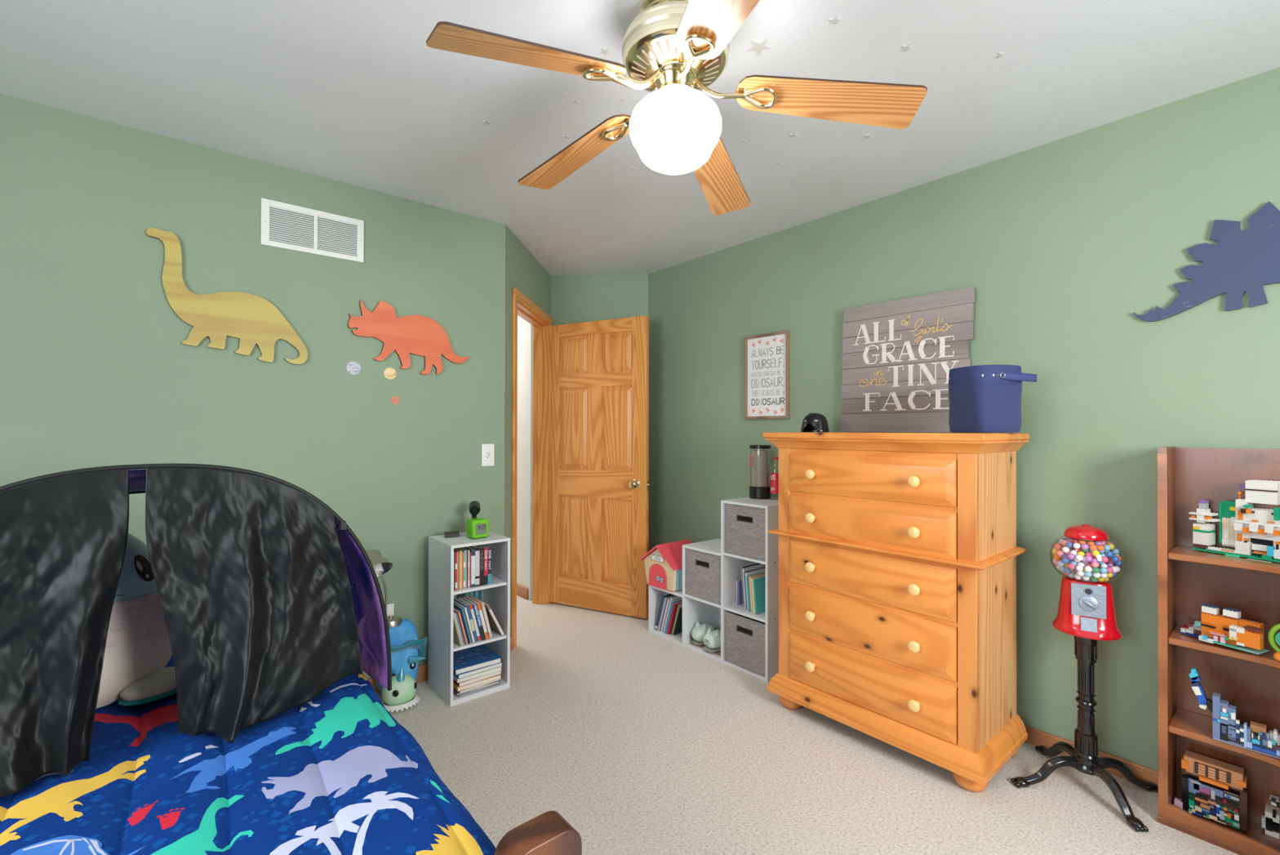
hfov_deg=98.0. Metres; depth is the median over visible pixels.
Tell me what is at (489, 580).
book
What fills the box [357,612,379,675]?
print
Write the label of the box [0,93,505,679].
wall
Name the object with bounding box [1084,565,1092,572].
gumball
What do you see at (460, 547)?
book
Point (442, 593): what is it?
bookcase
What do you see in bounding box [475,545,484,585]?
book
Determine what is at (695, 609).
organizer
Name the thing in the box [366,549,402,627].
desk lamp
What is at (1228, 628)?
brick house
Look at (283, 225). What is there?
air vent
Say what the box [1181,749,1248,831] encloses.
brick house
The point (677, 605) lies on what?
book
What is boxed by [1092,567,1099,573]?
gumball
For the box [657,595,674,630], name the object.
book
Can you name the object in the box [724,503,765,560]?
storage bin
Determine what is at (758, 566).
book
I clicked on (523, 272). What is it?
wall
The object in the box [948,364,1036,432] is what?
fabric basket
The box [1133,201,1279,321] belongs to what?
cutout
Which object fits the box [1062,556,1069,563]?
gumball
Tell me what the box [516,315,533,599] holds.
wall
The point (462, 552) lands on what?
book
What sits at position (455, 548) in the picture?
book
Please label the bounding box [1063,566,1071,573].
gumball
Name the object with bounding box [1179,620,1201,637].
boat
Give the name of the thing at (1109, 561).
gumball
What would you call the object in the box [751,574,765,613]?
book
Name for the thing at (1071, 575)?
gumball
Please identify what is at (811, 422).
helmet
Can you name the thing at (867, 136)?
star
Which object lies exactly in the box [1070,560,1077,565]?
gumball
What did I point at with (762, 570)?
book
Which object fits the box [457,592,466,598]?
book
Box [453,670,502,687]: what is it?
book
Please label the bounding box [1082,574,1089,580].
gumball
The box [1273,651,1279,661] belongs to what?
ball
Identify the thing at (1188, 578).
bookcase
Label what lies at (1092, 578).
gumball
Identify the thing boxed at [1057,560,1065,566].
gumball
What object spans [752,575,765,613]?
book
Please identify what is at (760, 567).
book
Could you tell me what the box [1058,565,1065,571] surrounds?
gumball
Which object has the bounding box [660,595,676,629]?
book
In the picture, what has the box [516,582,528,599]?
baseboard
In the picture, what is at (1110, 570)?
gumball
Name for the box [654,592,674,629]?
book
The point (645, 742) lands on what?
floor
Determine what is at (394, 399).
sticker
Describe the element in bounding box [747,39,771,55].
star
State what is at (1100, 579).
gumball
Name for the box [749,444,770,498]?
lamp
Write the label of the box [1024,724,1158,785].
baseboard
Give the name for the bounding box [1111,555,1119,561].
gumball
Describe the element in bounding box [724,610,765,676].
storage bin
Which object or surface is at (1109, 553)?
gumball
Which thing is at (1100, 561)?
gumball
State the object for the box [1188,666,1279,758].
city
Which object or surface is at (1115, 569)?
gumball
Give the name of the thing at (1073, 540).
gumball
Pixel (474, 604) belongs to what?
book
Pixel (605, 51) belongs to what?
star
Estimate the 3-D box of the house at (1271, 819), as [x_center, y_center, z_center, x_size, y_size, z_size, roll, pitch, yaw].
[1.984,1.210,1.748,0.066,0.119,0.038,0,0,-40]
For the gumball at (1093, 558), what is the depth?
1.93 m
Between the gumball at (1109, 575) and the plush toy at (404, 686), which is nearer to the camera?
the gumball at (1109, 575)
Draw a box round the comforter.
[0,654,496,854]
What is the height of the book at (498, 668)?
0.019 m
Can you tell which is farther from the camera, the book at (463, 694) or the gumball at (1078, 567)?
the book at (463, 694)
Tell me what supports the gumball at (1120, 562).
in the machine
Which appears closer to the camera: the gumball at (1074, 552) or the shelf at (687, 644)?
the gumball at (1074, 552)
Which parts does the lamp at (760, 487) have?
lid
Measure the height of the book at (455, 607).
0.162 m
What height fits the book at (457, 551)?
0.182 m
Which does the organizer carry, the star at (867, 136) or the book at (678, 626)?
the book at (678, 626)
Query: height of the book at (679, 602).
0.207 m
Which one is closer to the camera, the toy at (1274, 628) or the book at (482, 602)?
the toy at (1274, 628)
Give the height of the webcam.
0.169 m
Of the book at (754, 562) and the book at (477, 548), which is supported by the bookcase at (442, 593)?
the book at (477, 548)
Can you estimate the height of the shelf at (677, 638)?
0.013 m
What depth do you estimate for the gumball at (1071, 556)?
1.95 m
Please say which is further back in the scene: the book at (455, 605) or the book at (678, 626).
the book at (678, 626)
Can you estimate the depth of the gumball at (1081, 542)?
1.96 m
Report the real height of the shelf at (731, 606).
0.013 m
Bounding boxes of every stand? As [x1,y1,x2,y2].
[444,530,459,537]
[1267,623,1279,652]
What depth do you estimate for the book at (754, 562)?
3.07 m
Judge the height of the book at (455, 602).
0.177 m
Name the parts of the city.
arm, arm, arm, arm, arm, arm, arm, arm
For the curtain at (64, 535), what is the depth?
1.09 m
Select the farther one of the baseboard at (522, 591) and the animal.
the baseboard at (522, 591)
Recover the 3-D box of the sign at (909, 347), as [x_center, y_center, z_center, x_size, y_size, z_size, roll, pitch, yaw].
[1.259,-0.295,2.664,0.033,0.636,0.627,0,0,-40]
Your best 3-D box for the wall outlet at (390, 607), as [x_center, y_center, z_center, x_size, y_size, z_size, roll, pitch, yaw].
[-1.244,0.929,2.727,0.070,0.120,0.008,0,0,-40]
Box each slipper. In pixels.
[691,621,715,645]
[702,626,720,652]
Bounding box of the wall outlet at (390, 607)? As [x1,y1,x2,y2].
[386,603,394,616]
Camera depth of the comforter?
1.04 m
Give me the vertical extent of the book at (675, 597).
0.232 m
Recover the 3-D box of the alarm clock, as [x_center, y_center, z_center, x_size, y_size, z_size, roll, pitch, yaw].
[-0.807,0.491,2.766,0.086,0.112,0.082,0,0,-40]
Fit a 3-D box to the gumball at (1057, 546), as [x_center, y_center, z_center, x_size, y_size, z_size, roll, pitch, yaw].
[1.526,0.436,2.027,0.022,0.022,0.021,0,0,-40]
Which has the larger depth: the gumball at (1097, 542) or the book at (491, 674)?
the book at (491, 674)
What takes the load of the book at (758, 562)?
on the organizer
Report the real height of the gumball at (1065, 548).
0.022 m
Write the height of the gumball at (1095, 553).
0.022 m
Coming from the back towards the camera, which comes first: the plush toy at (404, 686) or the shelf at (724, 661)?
the shelf at (724, 661)
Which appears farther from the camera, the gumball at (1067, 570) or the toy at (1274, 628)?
the gumball at (1067, 570)
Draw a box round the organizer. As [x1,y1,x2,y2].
[648,497,778,681]
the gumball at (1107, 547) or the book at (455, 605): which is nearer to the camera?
the gumball at (1107, 547)
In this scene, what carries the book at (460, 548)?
on the bookcase at (442, 593)
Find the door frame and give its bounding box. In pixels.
[511,287,552,648]
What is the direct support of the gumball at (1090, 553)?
in the machine
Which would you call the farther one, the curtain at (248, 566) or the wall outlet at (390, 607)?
the wall outlet at (390, 607)
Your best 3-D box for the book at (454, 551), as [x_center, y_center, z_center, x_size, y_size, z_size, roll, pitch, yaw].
[-0.918,0.676,2.674,0.005,0.182,0.140,0,0,-40]
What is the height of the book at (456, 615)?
0.156 m
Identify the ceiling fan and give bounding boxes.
[426,0,927,215]
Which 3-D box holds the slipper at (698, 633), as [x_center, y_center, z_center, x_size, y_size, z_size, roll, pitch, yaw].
[0.401,1.216,3.330,0.220,0.120,0.104,0,0,-40]
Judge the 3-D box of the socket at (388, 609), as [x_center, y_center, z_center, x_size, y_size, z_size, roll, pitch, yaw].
[-1.242,0.929,2.724,0.030,0.080,0.002,0,0,-40]
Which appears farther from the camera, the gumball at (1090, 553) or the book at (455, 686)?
the book at (455, 686)
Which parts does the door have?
panel, panel, panel, rail, rail, rail, rail, panel, panel, panel, knob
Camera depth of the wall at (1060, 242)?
2.21 m
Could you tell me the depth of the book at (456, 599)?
2.67 m
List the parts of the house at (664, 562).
roof panel, door, name plate, name plate frame, bone handle, scalloped trim, roof panel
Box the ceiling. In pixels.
[0,0,1279,275]
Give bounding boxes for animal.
[1173,796,1182,808]
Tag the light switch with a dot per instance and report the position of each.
(487, 450)
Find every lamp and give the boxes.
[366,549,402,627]
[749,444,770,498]
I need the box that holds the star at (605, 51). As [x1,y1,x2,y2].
[599,48,610,55]
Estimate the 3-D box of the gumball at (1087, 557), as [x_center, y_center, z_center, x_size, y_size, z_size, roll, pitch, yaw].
[1.552,0.454,1.924,0.022,0.022,0.021,0,0,-40]
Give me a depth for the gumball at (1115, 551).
1.95 m
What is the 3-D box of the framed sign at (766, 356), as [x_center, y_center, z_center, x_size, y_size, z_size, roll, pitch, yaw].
[0.750,-0.303,3.292,0.023,0.503,0.310,0,0,-40]
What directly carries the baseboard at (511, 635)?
attached to the wall at (523, 272)
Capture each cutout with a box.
[146,226,307,364]
[347,299,469,374]
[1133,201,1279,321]
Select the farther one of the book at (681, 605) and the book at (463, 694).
the book at (681, 605)
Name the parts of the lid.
lid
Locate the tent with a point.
(268, 600)
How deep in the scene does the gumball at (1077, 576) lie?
1.96 m
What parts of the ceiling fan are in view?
blade, blade, vented plate, glass globe, blade, blade, blade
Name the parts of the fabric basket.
handle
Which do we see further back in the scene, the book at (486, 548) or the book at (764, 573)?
the book at (764, 573)
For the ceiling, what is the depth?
1.89 m
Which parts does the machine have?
leg, leg, lid, globe, coin plate, handle, chute door, leg, leg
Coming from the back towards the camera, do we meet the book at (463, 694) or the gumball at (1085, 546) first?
the book at (463, 694)
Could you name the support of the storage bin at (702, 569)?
on the organizer
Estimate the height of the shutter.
0.137 m
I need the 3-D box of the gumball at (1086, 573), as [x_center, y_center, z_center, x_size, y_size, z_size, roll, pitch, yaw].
[1.560,0.510,1.935,0.022,0.022,0.021,0,0,-40]
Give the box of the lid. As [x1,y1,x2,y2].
[689,627,720,655]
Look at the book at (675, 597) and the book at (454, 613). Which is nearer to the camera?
the book at (454, 613)
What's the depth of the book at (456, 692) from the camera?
2.68 m
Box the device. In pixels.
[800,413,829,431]
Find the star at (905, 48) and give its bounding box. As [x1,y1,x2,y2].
[899,43,912,51]
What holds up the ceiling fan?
hanging from the ceiling
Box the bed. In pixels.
[493,810,582,854]
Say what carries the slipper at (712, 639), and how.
on the lid
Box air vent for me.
[260,197,364,262]
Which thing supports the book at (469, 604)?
on the bookcase at (442, 593)
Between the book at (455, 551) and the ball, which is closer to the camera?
the ball
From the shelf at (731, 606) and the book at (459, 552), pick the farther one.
the shelf at (731, 606)
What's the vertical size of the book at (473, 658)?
0.027 m
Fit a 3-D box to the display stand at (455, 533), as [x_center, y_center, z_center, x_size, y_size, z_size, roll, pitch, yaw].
[-0.948,0.538,2.803,0.077,0.018,0.066,0,0,-29]
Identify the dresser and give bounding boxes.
[763,431,1029,791]
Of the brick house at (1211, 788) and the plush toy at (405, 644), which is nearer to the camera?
the brick house at (1211, 788)
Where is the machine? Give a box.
[1010,524,1158,831]
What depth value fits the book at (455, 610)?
2.63 m
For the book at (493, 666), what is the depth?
2.67 m
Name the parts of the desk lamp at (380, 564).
spiral bulb, lamp shade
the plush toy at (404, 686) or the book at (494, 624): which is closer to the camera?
the plush toy at (404, 686)
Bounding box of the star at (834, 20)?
[829,16,840,24]
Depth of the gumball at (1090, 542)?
1.95 m
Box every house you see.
[640,539,691,591]
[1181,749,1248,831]
[1198,603,1270,653]
[1262,794,1279,838]
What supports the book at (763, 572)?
on the organizer
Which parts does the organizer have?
panel, panel, panel, panel, panel, panel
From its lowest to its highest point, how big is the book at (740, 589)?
0.135 m
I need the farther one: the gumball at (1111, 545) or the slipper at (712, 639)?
the slipper at (712, 639)
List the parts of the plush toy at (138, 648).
foot trim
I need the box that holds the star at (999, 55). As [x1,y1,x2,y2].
[995,52,1004,57]
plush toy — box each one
[96,533,177,707]
[376,617,426,693]
[382,666,420,711]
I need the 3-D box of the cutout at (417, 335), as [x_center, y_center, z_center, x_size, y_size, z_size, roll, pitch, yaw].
[-1.147,-0.444,2.805,0.592,0.343,0.012,0,0,-40]
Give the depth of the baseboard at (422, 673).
2.82 m
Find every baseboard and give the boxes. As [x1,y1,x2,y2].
[368,662,427,693]
[510,634,513,651]
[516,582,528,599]
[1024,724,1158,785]
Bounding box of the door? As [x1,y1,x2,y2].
[550,315,649,618]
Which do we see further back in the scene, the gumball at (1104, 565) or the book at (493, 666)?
the book at (493, 666)
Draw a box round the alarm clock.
[466,515,488,538]
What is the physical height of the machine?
0.945 m
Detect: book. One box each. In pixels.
[453,547,460,589]
[453,549,458,589]
[453,551,455,590]
[453,597,477,641]
[453,600,475,642]
[453,602,471,642]
[453,606,470,643]
[453,608,467,644]
[453,610,465,644]
[453,611,463,644]
[453,613,462,645]
[453,644,501,675]
[453,660,502,678]
[453,666,502,682]
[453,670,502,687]
[453,674,501,691]
[453,679,500,693]
[453,680,499,695]
[453,682,499,696]
[454,551,457,590]
[455,547,462,588]
[456,547,465,588]
[457,551,459,589]
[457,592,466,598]
[457,596,480,640]
[460,546,467,587]
[460,547,466,587]
[461,546,469,587]
[462,551,463,588]
[462,595,485,639]
[463,546,475,586]
[464,595,488,639]
[469,551,471,586]
[469,595,492,637]
[470,545,479,586]
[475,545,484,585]
[475,596,503,635]
[478,544,488,584]
[480,544,491,583]
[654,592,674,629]
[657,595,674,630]
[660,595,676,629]
[660,597,670,631]
[662,595,681,631]
[664,597,682,633]
[666,600,682,634]
[670,602,682,634]
[671,604,682,634]
[673,606,682,634]
[737,578,743,604]
[741,562,758,607]
[741,562,760,606]
[742,563,764,608]
[743,567,762,609]
[745,568,765,610]
[746,571,765,611]
[748,572,765,612]
[750,573,765,612]
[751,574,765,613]
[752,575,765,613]
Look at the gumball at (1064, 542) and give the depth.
2.00 m
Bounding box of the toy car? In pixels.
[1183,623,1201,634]
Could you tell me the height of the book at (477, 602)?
0.186 m
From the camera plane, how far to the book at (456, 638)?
2.62 m
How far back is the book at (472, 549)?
2.68 m
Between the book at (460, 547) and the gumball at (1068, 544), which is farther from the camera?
the book at (460, 547)
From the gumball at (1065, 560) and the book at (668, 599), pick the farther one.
the book at (668, 599)
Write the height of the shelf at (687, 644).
0.013 m
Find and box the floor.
[377,595,1239,854]
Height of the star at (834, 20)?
0.002 m
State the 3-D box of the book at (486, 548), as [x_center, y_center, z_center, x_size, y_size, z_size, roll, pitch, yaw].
[-0.798,0.679,2.772,0.019,0.178,0.141,0,0,-40]
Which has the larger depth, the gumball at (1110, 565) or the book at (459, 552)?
the book at (459, 552)
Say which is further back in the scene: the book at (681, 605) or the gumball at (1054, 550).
the book at (681, 605)
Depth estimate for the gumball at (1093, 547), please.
1.93 m
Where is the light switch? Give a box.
[481,444,494,466]
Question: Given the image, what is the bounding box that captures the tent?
[0,462,391,796]
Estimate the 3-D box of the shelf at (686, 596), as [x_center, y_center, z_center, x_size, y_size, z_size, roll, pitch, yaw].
[0.472,0.991,3.277,0.310,0.013,0.291,0,0,-40]
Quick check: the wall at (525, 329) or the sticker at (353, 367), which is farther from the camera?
the wall at (525, 329)
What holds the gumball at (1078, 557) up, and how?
in the machine
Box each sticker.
[346,361,360,374]
[383,367,396,379]
[390,395,399,404]
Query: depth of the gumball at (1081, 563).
1.95 m
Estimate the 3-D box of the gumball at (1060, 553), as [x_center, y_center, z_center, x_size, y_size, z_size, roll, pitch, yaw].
[1.514,0.453,2.003,0.022,0.022,0.021,0,0,-40]
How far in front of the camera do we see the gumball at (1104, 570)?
1.91 m
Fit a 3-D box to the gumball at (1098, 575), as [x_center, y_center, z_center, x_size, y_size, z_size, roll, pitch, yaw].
[1.581,0.510,1.925,0.022,0.022,0.021,0,0,-40]
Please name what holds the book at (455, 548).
on the bookcase at (442, 593)
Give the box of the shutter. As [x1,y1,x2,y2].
[677,568,682,590]
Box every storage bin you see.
[684,547,720,604]
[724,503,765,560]
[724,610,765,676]
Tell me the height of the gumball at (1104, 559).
0.022 m
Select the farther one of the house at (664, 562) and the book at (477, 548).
the house at (664, 562)
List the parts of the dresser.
knob, knob, knob, knob, knob, drawer, drawer, drawer, drawer, drawer, crown moulding, waist moulding, plinth moulding, knob, knob, knob, knob, knob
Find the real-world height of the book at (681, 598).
0.217 m
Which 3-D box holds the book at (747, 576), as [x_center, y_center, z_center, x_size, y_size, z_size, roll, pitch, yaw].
[0.644,0.890,3.026,0.170,0.186,0.030,0,0,-40]
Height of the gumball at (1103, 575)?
0.022 m
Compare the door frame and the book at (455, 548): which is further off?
the door frame
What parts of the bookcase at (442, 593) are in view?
panel, panel, shelf, shelf, shelf, panel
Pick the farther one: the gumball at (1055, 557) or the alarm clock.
the alarm clock
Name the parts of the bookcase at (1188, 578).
post, panel, rail, shelf, shelf, shelf, shelf, corner post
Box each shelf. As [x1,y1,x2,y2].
[649,628,682,645]
[684,593,720,608]
[684,641,720,662]
[722,659,764,680]
[723,551,765,564]
[723,602,765,622]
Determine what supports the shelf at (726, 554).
attached to the organizer
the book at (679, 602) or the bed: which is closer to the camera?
the bed
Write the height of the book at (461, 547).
0.180 m
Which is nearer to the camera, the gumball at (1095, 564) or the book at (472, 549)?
the gumball at (1095, 564)
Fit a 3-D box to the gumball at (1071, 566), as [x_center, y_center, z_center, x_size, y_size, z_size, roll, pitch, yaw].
[1.524,0.490,1.962,0.022,0.022,0.021,0,0,-40]
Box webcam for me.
[469,500,479,518]
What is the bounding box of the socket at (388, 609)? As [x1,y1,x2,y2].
[386,608,390,616]
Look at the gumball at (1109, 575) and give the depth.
1.92 m
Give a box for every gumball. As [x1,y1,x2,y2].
[1051,547,1057,554]
[1053,554,1060,559]
[1054,543,1062,550]
[1056,550,1063,555]
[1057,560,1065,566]
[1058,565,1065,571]
[1061,539,1067,546]
[1062,546,1069,552]
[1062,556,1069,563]
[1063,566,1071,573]
[1066,541,1073,547]
[1067,553,1075,559]
[1067,563,1075,569]
[1067,572,1074,577]
[1070,549,1077,555]
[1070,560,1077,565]
[1071,538,1079,543]
[1072,542,1080,548]
[1074,573,1081,579]
[1075,554,1083,560]
[1075,564,1083,571]
[1076,551,1084,556]
[1076,570,1084,576]
[1077,561,1084,567]
[1078,539,1086,545]
[1080,543,1088,549]
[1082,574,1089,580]
[1084,555,1092,561]
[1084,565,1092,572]
[1084,571,1092,577]
[1085,551,1093,557]
[1087,540,1094,546]
[1088,544,1097,550]
[1089,575,1097,582]
[1090,557,1097,563]
[1091,560,1099,567]
[1092,550,1099,555]
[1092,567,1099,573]
[1093,553,1101,559]
[1093,572,1101,577]
[1094,540,1102,546]
[1097,544,1104,551]
[1097,558,1104,564]
[1097,576,1105,582]
[1099,563,1107,567]
[1099,567,1107,573]
[1100,555,1108,562]
[1100,572,1107,577]
[1103,544,1111,551]
[1105,551,1113,556]
[1106,556,1113,563]
[1106,562,1113,567]
[1106,566,1113,573]
[1106,572,1113,577]
[1107,543,1114,549]
[1111,548,1119,554]
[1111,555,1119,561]
[1111,565,1117,572]
[1114,560,1122,565]
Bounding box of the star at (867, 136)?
[862,133,871,138]
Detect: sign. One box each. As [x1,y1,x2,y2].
[744,329,790,418]
[840,286,974,432]
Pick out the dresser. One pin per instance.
(898, 552)
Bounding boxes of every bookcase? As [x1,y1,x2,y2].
[427,530,510,706]
[1156,446,1279,854]
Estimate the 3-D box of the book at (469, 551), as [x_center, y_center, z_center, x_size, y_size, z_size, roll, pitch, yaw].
[-0.860,0.682,2.723,0.006,0.170,0.140,0,0,-40]
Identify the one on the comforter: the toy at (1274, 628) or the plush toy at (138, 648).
the plush toy at (138, 648)
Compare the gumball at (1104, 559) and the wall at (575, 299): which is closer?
the gumball at (1104, 559)
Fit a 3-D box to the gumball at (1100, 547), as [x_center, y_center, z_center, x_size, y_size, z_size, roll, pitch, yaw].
[1.597,0.417,1.928,0.022,0.022,0.021,0,0,-40]
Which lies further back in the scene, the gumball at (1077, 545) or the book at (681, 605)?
the book at (681, 605)
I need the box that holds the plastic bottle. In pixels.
[769,456,778,499]
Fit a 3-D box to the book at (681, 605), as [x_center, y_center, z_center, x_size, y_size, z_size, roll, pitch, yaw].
[0.294,1.185,3.481,0.200,0.193,0.067,0,0,-40]
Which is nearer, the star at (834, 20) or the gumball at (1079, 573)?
the star at (834, 20)
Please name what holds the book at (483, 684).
on the book at (456, 692)
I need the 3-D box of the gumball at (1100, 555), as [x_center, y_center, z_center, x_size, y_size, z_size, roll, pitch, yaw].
[1.590,0.446,1.933,0.022,0.022,0.021,0,0,-40]
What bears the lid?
on the organizer
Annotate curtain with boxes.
[0,468,128,796]
[145,466,362,742]
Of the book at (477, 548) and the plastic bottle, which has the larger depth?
the plastic bottle
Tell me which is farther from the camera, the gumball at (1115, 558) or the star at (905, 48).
the gumball at (1115, 558)
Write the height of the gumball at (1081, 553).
0.022 m
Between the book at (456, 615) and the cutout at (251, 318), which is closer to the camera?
the cutout at (251, 318)
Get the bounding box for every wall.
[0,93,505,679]
[504,224,551,635]
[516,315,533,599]
[551,274,648,325]
[648,66,1279,770]
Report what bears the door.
attached to the door frame
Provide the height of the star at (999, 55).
0.002 m
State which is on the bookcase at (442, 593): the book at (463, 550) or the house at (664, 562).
the book at (463, 550)

